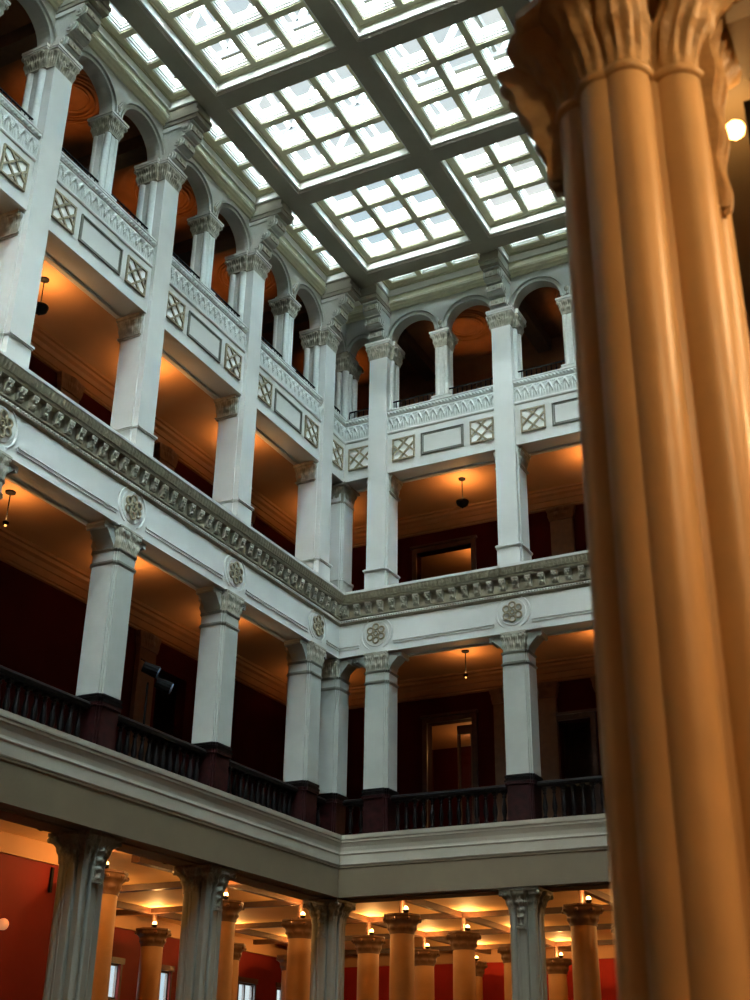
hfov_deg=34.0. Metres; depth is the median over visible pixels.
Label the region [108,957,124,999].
window
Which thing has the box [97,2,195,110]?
skylight
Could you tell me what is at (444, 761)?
wall
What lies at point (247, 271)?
column
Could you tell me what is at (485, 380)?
rail
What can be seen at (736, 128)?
wall sconce
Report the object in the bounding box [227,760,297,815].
balustrade
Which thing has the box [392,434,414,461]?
lattice panel
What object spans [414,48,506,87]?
bar
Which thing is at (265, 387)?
lattice panel
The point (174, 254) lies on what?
rail
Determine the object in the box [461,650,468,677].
pendant lamp
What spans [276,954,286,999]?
round column
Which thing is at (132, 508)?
rosette
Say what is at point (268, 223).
bracket
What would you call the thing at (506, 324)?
column
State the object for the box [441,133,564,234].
skylight
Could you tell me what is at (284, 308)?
colonnette
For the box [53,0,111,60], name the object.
bracket
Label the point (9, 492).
pendant lamp
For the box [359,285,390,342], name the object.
bracket
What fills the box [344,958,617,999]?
wall
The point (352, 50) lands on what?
ceiling
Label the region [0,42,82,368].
column
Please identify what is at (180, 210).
ceiling medallion
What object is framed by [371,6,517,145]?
skylight
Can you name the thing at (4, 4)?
colonnette
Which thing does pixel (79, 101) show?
ceiling medallion
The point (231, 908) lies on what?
round column
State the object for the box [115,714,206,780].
balustrade
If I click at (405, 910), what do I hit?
light
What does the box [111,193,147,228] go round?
rail
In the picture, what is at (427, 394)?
rail
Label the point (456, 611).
entablature
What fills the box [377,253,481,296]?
skylight
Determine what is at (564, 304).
colonnette
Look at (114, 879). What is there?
round column
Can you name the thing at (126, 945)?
wall
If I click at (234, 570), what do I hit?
rosette
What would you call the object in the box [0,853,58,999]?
wall
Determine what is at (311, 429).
lattice panel
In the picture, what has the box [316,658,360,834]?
column
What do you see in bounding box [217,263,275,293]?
ceiling medallion
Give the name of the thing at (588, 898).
light
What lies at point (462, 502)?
pendant lamp
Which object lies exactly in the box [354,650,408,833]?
column
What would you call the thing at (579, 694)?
wall
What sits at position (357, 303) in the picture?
skylight
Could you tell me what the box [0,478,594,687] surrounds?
ceiling
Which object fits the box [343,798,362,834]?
balustrade
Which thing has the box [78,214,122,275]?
raised panel
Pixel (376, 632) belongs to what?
rosette
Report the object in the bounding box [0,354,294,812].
wall
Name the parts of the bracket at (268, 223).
panel, panel, panel, panel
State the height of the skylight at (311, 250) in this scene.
0.635 m
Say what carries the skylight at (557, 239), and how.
attached to the ceiling at (352, 50)
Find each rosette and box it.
[0,405,18,447]
[118,487,146,528]
[223,555,246,591]
[308,609,326,642]
[360,619,392,648]
[495,596,530,627]
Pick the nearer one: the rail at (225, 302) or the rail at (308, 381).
the rail at (225, 302)
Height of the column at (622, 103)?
5.227 m
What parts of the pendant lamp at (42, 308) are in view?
lamp shade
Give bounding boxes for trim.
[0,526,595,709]
[0,831,614,966]
[46,0,348,323]
[347,247,568,323]
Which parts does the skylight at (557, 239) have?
sash, moulding, sash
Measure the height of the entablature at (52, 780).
1.200 m
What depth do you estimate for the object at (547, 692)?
27.53 m
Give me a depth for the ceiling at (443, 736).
31.32 m
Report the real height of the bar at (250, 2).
0.120 m
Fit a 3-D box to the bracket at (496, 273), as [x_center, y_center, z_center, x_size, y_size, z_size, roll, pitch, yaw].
[2.891,-5.117,29.183,0.500,1.280,1.030,-12,-29,24]
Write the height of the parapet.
1.670 m
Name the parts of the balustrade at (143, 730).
handrail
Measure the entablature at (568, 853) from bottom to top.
1.200 m
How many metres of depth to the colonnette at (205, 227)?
25.76 m
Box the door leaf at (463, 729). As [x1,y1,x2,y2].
[457,724,473,824]
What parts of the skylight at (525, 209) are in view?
sash, sash, sash, moulding, sash, sash, sash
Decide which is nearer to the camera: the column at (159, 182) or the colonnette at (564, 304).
the column at (159, 182)
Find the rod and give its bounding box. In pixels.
[48,867,54,892]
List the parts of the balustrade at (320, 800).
handrail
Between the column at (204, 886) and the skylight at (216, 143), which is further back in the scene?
the skylight at (216, 143)
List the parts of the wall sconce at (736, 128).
bulb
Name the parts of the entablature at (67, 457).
groove moulding, groove moulding, groove moulding, groove moulding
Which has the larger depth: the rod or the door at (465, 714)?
the door at (465, 714)
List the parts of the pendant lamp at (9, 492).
rod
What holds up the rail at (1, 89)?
on the parapet
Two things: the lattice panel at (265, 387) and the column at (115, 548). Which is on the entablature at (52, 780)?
the column at (115, 548)
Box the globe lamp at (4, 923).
[0,918,8,929]
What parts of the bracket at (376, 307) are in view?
panel, panel, panel, panel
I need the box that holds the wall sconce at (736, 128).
[727,100,749,142]
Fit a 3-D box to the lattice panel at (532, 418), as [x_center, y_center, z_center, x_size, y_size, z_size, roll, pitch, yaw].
[3.531,-1.822,27.454,0.580,0.580,0.056,-12,-29,24]
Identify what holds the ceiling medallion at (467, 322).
attached to the ceiling at (78, 139)
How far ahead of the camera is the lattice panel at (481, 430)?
27.97 m
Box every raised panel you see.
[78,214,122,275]
[187,310,221,362]
[274,388,302,433]
[421,424,463,454]
[551,397,578,425]
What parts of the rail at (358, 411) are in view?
rail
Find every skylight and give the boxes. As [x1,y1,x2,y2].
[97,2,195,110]
[139,0,335,92]
[200,118,279,204]
[231,64,409,190]
[283,210,348,282]
[311,168,470,270]
[333,0,455,37]
[354,288,361,306]
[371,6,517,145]
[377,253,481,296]
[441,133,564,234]
[498,228,567,262]
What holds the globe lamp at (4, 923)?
attached to the wall at (26, 903)
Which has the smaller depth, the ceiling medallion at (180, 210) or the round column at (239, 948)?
the ceiling medallion at (180, 210)
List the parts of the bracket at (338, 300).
panel, panel, panel, panel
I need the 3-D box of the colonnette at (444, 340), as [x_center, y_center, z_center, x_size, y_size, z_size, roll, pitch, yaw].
[1.665,-3.196,29.561,0.526,2.040,0.600,-12,-29,24]
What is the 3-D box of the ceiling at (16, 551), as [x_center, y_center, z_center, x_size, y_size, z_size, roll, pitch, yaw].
[-1.058,-1.187,17.743,14.550,0.460,25.500,-12,-29,24]
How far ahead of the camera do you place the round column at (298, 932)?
28.21 m
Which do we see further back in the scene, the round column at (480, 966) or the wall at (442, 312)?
the round column at (480, 966)
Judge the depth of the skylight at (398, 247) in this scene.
28.76 m
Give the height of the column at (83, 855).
5.225 m
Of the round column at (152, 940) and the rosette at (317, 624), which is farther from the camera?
the round column at (152, 940)
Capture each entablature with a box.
[0,349,344,659]
[0,708,341,899]
[338,813,610,902]
[339,550,592,659]
[344,365,580,492]
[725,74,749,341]
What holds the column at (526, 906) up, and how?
on the floor
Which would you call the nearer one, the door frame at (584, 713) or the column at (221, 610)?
the column at (221, 610)
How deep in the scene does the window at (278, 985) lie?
37.64 m
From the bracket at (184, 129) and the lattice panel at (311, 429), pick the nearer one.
the bracket at (184, 129)
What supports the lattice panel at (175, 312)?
attached to the parapet
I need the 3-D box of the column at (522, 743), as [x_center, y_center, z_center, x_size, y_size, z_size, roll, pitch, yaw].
[2.988,4.643,24.982,1.170,3.975,0.746,-12,-29,24]
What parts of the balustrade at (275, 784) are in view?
handrail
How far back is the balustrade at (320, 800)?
25.72 m
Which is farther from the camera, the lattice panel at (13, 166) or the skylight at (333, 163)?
the skylight at (333, 163)
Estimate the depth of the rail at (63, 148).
22.20 m
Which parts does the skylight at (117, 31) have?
sash, sash, moulding, sash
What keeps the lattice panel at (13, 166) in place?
attached to the parapet
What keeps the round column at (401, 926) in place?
on the floor
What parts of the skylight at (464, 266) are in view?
sash, moulding, sash, sash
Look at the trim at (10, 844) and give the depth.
33.36 m
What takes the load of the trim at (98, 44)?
attached to the wall at (111, 92)
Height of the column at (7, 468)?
3.975 m
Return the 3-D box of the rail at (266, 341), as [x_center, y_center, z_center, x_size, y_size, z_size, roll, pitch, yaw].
[-2.387,-3.364,27.375,0.030,0.325,1.246,-12,-29,24]
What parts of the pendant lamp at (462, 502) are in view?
lamp shade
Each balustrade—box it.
[0,665,90,736]
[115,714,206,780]
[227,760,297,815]
[316,796,326,826]
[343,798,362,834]
[391,784,506,830]
[537,775,605,817]
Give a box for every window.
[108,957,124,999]
[161,964,174,999]
[237,976,257,999]
[276,982,280,999]
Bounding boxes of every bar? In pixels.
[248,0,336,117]
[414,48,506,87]
[475,158,532,177]
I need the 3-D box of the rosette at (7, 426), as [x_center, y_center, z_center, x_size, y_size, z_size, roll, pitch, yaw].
[-5.715,-1.171,18.817,0.054,0.669,0.814,-12,-29,24]
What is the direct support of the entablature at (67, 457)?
on the column at (305, 660)
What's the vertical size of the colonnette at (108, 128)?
2.040 m
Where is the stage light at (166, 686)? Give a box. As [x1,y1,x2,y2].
[141,658,173,723]
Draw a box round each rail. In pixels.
[0,87,33,119]
[62,146,98,182]
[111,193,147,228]
[173,252,199,278]
[211,288,239,316]
[261,336,282,356]
[292,365,314,388]
[349,408,368,418]
[393,392,434,407]
[449,377,492,393]
[518,360,564,376]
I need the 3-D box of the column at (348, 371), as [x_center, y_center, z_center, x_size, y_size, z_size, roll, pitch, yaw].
[-0.869,-0.578,29.756,0.855,6.650,0.855,-12,-29,24]
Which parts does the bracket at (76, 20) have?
panel, panel, panel, panel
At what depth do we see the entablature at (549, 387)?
28.32 m
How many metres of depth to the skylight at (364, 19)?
23.05 m
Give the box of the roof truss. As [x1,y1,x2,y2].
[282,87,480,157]
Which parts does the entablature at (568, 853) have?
cornice, architrave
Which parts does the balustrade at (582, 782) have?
handrail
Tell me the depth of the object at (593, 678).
27.22 m
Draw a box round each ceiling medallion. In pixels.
[66,73,98,124]
[133,179,196,217]
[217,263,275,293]
[452,310,490,342]
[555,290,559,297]
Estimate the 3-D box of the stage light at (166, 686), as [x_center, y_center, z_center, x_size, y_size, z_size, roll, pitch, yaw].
[-4.061,4.082,22.242,0.680,2.422,0.718,2,-26,-3]
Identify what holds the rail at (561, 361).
on the entablature at (549, 387)
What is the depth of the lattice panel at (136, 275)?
22.85 m
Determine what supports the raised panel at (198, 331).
attached to the parapet
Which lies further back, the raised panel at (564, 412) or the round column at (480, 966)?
the round column at (480, 966)
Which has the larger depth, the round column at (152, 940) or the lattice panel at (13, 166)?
the round column at (152, 940)
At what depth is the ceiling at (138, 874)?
30.11 m
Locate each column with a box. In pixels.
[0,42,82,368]
[0,450,18,499]
[42,829,121,999]
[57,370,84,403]
[71,520,145,750]
[91,857,129,999]
[110,157,186,456]
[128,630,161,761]
[135,915,171,999]
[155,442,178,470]
[172,864,236,999]
[188,586,245,791]
[212,249,271,525]
[216,885,244,999]
[231,943,246,999]
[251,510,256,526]
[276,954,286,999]
[281,638,326,825]
[281,905,311,999]
[293,325,341,581]
[302,898,355,999]
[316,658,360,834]
[329,351,363,592]
[351,923,385,999]
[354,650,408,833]
[363,338,404,588]
[383,900,421,999]
[414,937,439,999]
[446,918,480,999]
[475,961,487,999]
[485,305,532,565]
[489,629,547,820]
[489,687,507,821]
[496,0,749,999]
[497,945,511,999]
[498,886,553,999]
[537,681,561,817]
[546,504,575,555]
[546,946,571,999]
[561,890,603,999]
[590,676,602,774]
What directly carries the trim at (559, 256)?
attached to the wall at (442, 312)
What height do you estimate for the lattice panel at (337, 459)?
0.580 m
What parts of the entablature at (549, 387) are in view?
rope moulding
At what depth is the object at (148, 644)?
25.01 m
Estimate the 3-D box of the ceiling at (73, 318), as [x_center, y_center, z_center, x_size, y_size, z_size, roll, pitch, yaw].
[-0.972,-5.351,19.811,15.150,0.160,26.000,-12,-29,24]
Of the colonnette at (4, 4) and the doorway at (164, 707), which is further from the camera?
the doorway at (164, 707)
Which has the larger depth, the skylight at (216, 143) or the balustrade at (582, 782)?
the skylight at (216, 143)
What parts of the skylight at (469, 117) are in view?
sash, sash, sash, moulding, sash, sash, sash, sash, sash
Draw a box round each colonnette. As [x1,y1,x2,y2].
[0,0,10,16]
[87,109,129,201]
[187,211,223,294]
[268,293,300,371]
[429,327,458,399]
[555,294,575,367]
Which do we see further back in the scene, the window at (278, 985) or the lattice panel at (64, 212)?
the window at (278, 985)
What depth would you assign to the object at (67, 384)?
24.61 m
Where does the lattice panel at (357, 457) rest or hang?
attached to the entablature at (549, 387)
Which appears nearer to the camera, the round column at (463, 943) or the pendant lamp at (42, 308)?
the pendant lamp at (42, 308)
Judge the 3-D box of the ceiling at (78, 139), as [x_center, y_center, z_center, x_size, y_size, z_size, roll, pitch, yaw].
[-0.906,-9.647,21.895,15.150,0.850,26.000,-12,-29,24]
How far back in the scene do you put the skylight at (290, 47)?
23.73 m
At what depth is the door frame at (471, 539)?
30.87 m
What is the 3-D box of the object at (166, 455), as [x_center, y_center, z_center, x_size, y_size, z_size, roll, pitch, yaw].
[-4.668,0.312,26.747,0.292,3.200,0.726,-12,-29,24]
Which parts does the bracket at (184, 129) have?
panel, panel, panel, panel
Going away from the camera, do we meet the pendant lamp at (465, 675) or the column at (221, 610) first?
the column at (221, 610)
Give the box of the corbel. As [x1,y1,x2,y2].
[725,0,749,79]
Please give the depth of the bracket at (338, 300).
30.09 m
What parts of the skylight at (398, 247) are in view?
sash, sash, sash, sash, moulding, sash, sash, sash, sash, sash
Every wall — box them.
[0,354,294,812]
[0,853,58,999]
[17,0,347,353]
[112,927,310,999]
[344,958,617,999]
[345,262,570,357]
[345,336,600,834]
[432,721,594,826]
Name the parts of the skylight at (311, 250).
sash, sash, moulding, sash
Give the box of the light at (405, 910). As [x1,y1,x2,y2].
[403,906,408,912]
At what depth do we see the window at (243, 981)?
36.35 m
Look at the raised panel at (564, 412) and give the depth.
27.15 m
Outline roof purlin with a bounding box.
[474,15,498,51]
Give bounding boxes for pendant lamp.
[2,489,15,526]
[35,276,48,315]
[456,477,468,508]
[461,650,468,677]
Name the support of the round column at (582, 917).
on the floor
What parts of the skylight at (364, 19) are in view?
sash, moulding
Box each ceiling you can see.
[0,0,562,386]
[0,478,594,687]
[0,819,613,953]
[34,260,582,526]
[109,0,565,298]
[421,548,470,578]
[432,722,471,749]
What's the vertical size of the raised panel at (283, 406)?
0.570 m
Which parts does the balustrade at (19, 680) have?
handrail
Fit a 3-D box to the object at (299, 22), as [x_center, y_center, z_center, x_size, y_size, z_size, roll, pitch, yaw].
[1.773,-11.849,25.465,15.900,2.100,0.120,-12,-29,24]
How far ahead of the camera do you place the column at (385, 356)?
28.78 m
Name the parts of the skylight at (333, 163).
sash, sash, sash, sash, moulding, sash, sash, sash, sash, sash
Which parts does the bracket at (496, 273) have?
panel, panel, panel, panel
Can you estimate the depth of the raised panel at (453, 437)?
28.38 m
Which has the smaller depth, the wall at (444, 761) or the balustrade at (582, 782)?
the balustrade at (582, 782)
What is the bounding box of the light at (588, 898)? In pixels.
[585,896,591,902]
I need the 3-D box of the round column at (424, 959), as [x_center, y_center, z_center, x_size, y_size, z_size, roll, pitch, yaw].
[1.342,14.805,33.195,0.875,5.670,0.868,21,-32,-35]
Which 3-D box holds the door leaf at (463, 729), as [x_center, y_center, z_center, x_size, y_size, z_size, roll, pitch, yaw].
[2.139,6.706,28.284,0.460,3.100,0.080,-12,-29,24]
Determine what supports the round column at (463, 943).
on the floor
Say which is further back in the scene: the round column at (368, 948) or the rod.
the round column at (368, 948)
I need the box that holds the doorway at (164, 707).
[150,675,176,769]
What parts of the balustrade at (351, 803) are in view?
handrail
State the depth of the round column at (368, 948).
31.09 m
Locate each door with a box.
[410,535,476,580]
[420,709,479,827]
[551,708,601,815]
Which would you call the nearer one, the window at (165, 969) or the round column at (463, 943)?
the round column at (463, 943)
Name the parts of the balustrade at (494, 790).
handrail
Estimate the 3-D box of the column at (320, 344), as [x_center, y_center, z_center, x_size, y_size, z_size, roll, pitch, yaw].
[-1.375,-1.096,28.703,0.816,6.650,0.826,-12,-29,24]
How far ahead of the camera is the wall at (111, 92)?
24.95 m
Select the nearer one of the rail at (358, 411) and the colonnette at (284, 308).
the colonnette at (284, 308)
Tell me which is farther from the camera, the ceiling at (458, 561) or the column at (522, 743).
the ceiling at (458, 561)
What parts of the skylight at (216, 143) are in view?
sash, sash, moulding, sash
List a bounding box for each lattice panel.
[0,143,29,191]
[51,188,76,234]
[124,255,147,296]
[166,291,185,330]
[224,343,241,380]
[258,372,272,407]
[304,415,318,447]
[332,439,343,469]
[348,445,367,470]
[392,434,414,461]
[469,416,493,443]
[520,404,545,432]
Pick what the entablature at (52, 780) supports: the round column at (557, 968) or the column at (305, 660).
the column at (305, 660)
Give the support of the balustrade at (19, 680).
on the entablature at (52, 780)
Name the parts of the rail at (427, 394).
rail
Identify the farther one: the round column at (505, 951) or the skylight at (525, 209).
the round column at (505, 951)
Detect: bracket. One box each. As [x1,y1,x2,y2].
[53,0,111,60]
[162,103,212,170]
[249,199,293,260]
[321,278,360,334]
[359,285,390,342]
[478,250,510,309]
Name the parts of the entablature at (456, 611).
groove moulding, groove moulding, cornice, architrave, groove moulding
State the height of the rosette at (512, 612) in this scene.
0.669 m
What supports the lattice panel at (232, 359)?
attached to the parapet
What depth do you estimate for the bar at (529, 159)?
28.50 m

